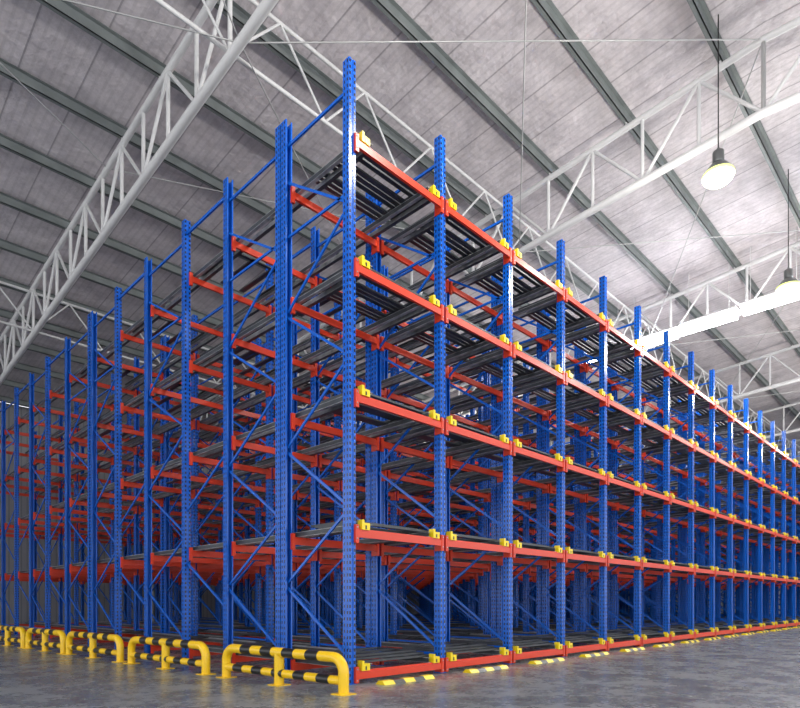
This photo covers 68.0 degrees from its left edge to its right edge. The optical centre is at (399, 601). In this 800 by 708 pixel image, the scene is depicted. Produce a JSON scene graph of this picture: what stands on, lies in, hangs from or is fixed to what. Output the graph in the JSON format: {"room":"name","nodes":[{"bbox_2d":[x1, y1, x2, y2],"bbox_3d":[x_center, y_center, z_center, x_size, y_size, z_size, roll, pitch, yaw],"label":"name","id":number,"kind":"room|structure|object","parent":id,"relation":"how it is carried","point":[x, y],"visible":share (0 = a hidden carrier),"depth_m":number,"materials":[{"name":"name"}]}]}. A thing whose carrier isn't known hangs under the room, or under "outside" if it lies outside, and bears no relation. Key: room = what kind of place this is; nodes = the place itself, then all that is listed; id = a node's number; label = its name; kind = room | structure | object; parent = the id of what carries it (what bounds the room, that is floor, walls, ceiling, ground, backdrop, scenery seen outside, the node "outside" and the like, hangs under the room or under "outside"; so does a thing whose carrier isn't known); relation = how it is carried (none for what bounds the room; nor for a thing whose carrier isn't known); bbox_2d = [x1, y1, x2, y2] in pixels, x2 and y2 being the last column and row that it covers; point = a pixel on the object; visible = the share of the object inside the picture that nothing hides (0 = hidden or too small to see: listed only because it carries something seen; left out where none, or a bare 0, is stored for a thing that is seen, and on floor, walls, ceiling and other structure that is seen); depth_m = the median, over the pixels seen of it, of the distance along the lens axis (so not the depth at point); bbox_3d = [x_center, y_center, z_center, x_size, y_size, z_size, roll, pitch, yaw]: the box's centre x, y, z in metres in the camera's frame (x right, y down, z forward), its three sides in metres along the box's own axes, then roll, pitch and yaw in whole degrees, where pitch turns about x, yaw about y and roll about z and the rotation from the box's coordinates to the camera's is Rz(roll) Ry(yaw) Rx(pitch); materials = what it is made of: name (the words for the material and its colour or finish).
{"room":"warehouse","nodes":[
{"label":"warehouse","id":0,"kind":"room"},
{"bbox_2d":[0,0,278,385],"bbox_3d":[-4.544,-6.188,13.203,53.488,15.015,0.300,0,0,45],"label":"roof truss","id":1,"kind":"object","parent":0,"point":[202,91],"depth_m":15.60,"materials":[{"name":"white metal"}]},
{"bbox_2d":[0,402,518,623],"bbox_3d":[-11.736,-4.940,44.170,0.200,12.520,78.000,0,0,45],"label":"wall","id":2,"kind":"structure","parent":0,"point":[208,597],"depth_m":35.08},
{"bbox_2d":[0,0,791,458],"bbox_3d":[1.848,-11.496,27.966,14.590,2.628,70.039,0,0,45],"label":"girder","id":3,"kind":"object","parent":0,"point":[284,28],"depth_m":16.31,"materials":[{"name":"white metal"}]},
{"bbox_2d":[0,0,799,476],"bbox_3d":[7.560,-12.591,25.142,54.000,2.742,78.000,0,0,45],"label":"ceiling","id":4,"kind":"structure","parent":0,"point":[566,115],"depth_m":17.20,"materials":[{"name":"metal"}]},
{"bbox_2d":[586,226,799,362],"bbox_3d":[14.015,-12.417,22.287,15.600,2.872,0.550,0,0,45],"label":"lights","id":5,"kind":"object","parent":4,"relation":"hanging from","point":[771,300],"visible":0.7,"depth_m":23.36,"materials":[{"name":"white paint"}]},
{"bbox_2d":[702,14,734,188],"bbox_3d":[7.497,-11.830,13.969,0.700,4.000,0.700,0,0,45],"label":"lamp","id":6,"kind":"object","parent":4,"relation":"hanging from","point":[720,172],"visible":1,"depth_m":13.86,"materials":[{"name":"silver metal"}]},
{"bbox_2d":[775,169,799,295],"bbox_3d":[12.412,-11.830,18.953,0.700,4.000,0.700,0,0,45],"label":"lamp","id":7,"kind":"object","parent":4,"relation":"hanging from","point":[790,285],"visible":1,"depth_m":18.84,"materials":[{"name":"silver metal"}]},
{"bbox_2d":[0,625,799,707],"bbox_3d":[7.560,1.420,25.142,54.000,0.200,78.000,0,0,45],"label":"floor","id":8,"kind":"structure","parent":0,"point":[757,670],"depth_m":9.85,"materials":[{"name":"concrete"}]},
{"bbox_2d":[0,625,25,647],"bbox_3d":[-11.869,1.021,17.950,3.000,0.598,0.260,0,0,41],"label":"guard rail","id":9,"kind":"object","parent":8,"relation":"on","point":[7,629],"visible":0.97,"depth_m":17.53,"materials":[{"name":"yellow metal"}]},
{"bbox_2d":[22,628,65,653],"bbox_3d":[-9.553,1.021,15.965,2.800,0.598,0.260,0,0,41],"label":"guard rail","id":10,"kind":"object","parent":8,"relation":"on","point":[45,644],"visible":0.98,"depth_m":15.89,"materials":[{"name":"yellow metal"}]},
{"bbox_2d":[62,631,127,662],"bbox_3d":[-7.237,1.021,13.980,3.100,0.598,0.260,0,0,41],"label":"guard rail","id":11,"kind":"object","parent":8,"relation":"on","point":[92,649],"visible":1,"depth_m":13.86,"materials":[{"name":"yellow metal"}]},
{"bbox_2d":[123,636,215,675],"bbox_3d":[-4.648,1.021,11.761,3.180,0.598,0.260,0,0,41],"label":"guard rail","id":12,"kind":"object","parent":8,"relation":"on","point":[164,658],"visible":1,"depth_m":11.61,"materials":[{"name":"yellow metal"}]},
{"bbox_2d":[216,644,356,695],"bbox_3d":[-1.922,1.021,9.425,3.200,0.598,0.260,0,0,41],"label":"guard rail","id":13,"kind":"object","parent":8,"relation":"on","point":[278,672],"visible":1,"depth_m":9.24,"materials":[{"name":"yellow metal"}]},
{"bbox_2d":[0,56,799,684],"bbox_3d":[7.520,-3.680,37.242,27.329,10.000,51.345,0,0,45],"label":"rack","id":14,"kind":"object","parent":8,"relation":"on","point":[528,515],"visible":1,"depth_m":16.23,"materials":[{"name":"blue metal"}]},
{"bbox_2d":[376,674,434,684],"bbox_3d":[0.108,1.290,9.879,0.220,0.060,1.200,0,0,45],"label":"block","id":15,"kind":"object","parent":8,"relation":"on","point":[427,676],"visible":1,"depth_m":9.77,"materials":[{"name":"yellow plastic"}]},
{"bbox_2d":[463,665,507,672],"bbox_3d":[1.670,1.290,11.463,0.220,0.060,1.200,0,0,45],"label":"block","id":16,"kind":"object","parent":8,"relation":"on","point":[497,667],"visible":1,"depth_m":11.34,"materials":[{"name":"yellow plastic"}]},
{"bbox_2d":[528,657,564,663],"bbox_3d":[3.232,1.290,13.048,0.220,0.060,1.200,0,0,45],"label":"block","id":17,"kind":"object","parent":8,"relation":"on","point":[542,661],"visible":1,"depth_m":12.93,"materials":[{"name":"yellow plastic"}]},
{"bbox_2d":[579,652,608,656],"bbox_3d":[4.795,1.290,14.632,0.220,0.060,1.200,0,0,45],"label":"block","id":18,"kind":"object","parent":8,"relation":"on","point":[596,653],"visible":1,"depth_m":14.51,"materials":[{"name":"yellow plastic"}]},
{"bbox_2d":[620,647,644,651],"bbox_3d":[6.357,1.290,16.216,0.220,0.060,1.200,0,0,45],"label":"block","id":19,"kind":"object","parent":8,"relation":"on","point":[634,648],"visible":1,"depth_m":16.07,"materials":[{"name":"yellow plastic"}]},
{"bbox_2d":[653,643,673,646],"bbox_3d":[7.919,1.290,17.801,0.220,0.060,1.200,0,0,45],"label":"block","id":20,"kind":"object","parent":8,"relation":"on","point":[665,644],"visible":1,"depth_m":17.59,"materials":[{"name":"yellow plastic"}]},
{"bbox_2d":[681,640,699,642],"bbox_3d":[9.482,1.290,19.385,0.220,0.060,1.200,0,0,45],"label":"block","id":21,"kind":"object","parent":8,"relation":"on","point":[688,641],"visible":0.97,"depth_m":19.26,"materials":[{"name":"yellow plastic"}]},
{"bbox_2d":[704,637,720,639],"bbox_3d":[11.044,1.290,20.969,0.220,0.060,1.200,0,0,45],"label":"block","id":22,"kind":"object","parent":8,"relation":"on","point":[711,638],"visible":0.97,"depth_m":20.79,"materials":[{"name":"yellow plastic"}]},
{"bbox_2d":[0,0,799,473],"bbox_3d":[6.991,-12.383,25.703,50.600,2.777,78.000,0,0,45],"label":"roof beams","id":23,"kind":"structure","parent":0,"point":[391,9],"depth_m":17.59,"materials":[{"name":"grey metal"}]},
{"bbox_2d":[0,0,799,436],"bbox_3d":[7.189,-12.331,22.699,14.126,2.291,50.019,0,0,45],"label":"rods","id":24,"kind":"object","parent":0,"point":[297,42],"depth_m":13.84,"materials":[{"name":"white metal"}]},
{"bbox_2d":[152,16,799,620],"bbox_3d":[2.477,-6.188,20.323,53.488,15.015,0.300,0,0,45],"label":"roof truss","id":25,"kind":"object","parent":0,"point":[765,110],"depth_m":15.95,"materials":[{"name":"white metal"}]},
{"bbox_2d":[306,241,799,472],"bbox_3d":[9.499,-6.188,27.444,53.488,15.015,0.300,0,0,45],"label":"roof truss","id":26,"kind":"object","parent":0,"point":[707,283],"depth_m":24.33,"materials":[{"name":"white metal"}]},
{"bbox_2d":[518,343,799,445],"bbox_3d":[16.520,-6.188,34.564,53.488,15.015,0.300,0,0,45],"label":"roof truss","id":27,"kind":"object","parent":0,"point":[769,355],"depth_m":31.92,"materials":[{"name":"white metal"}]},
{"bbox_2d":[591,452,799,613],"bbox_3d":[35.015,-6.271,52.982,54.000,15.182,0.200,0,0,45],"label":"wall","id":28,"kind":"structure","parent":0,"point":[798,453],"depth_m":56.08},
{"bbox_2d":[619,402,799,466],"bbox_3d":[23.542,-6.188,41.684,53.488,15.015,0.300,0,0,45],"label":"roof truss","id":29,"kind":"object","parent":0,"point":[793,404],"depth_m":39.72,"materials":[{"name":"white metal"}]},
{"bbox_2d":[670,439,799,488],"bbox_3d":[30.563,-6.188,48.804,53.488,15.015,0.300,0,0,45],"label":"roof truss","id":30,"kind":"object","parent":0,"point":[797,440],"depth_m":47.95,"materials":[{"name":"white metal"}]}
]}

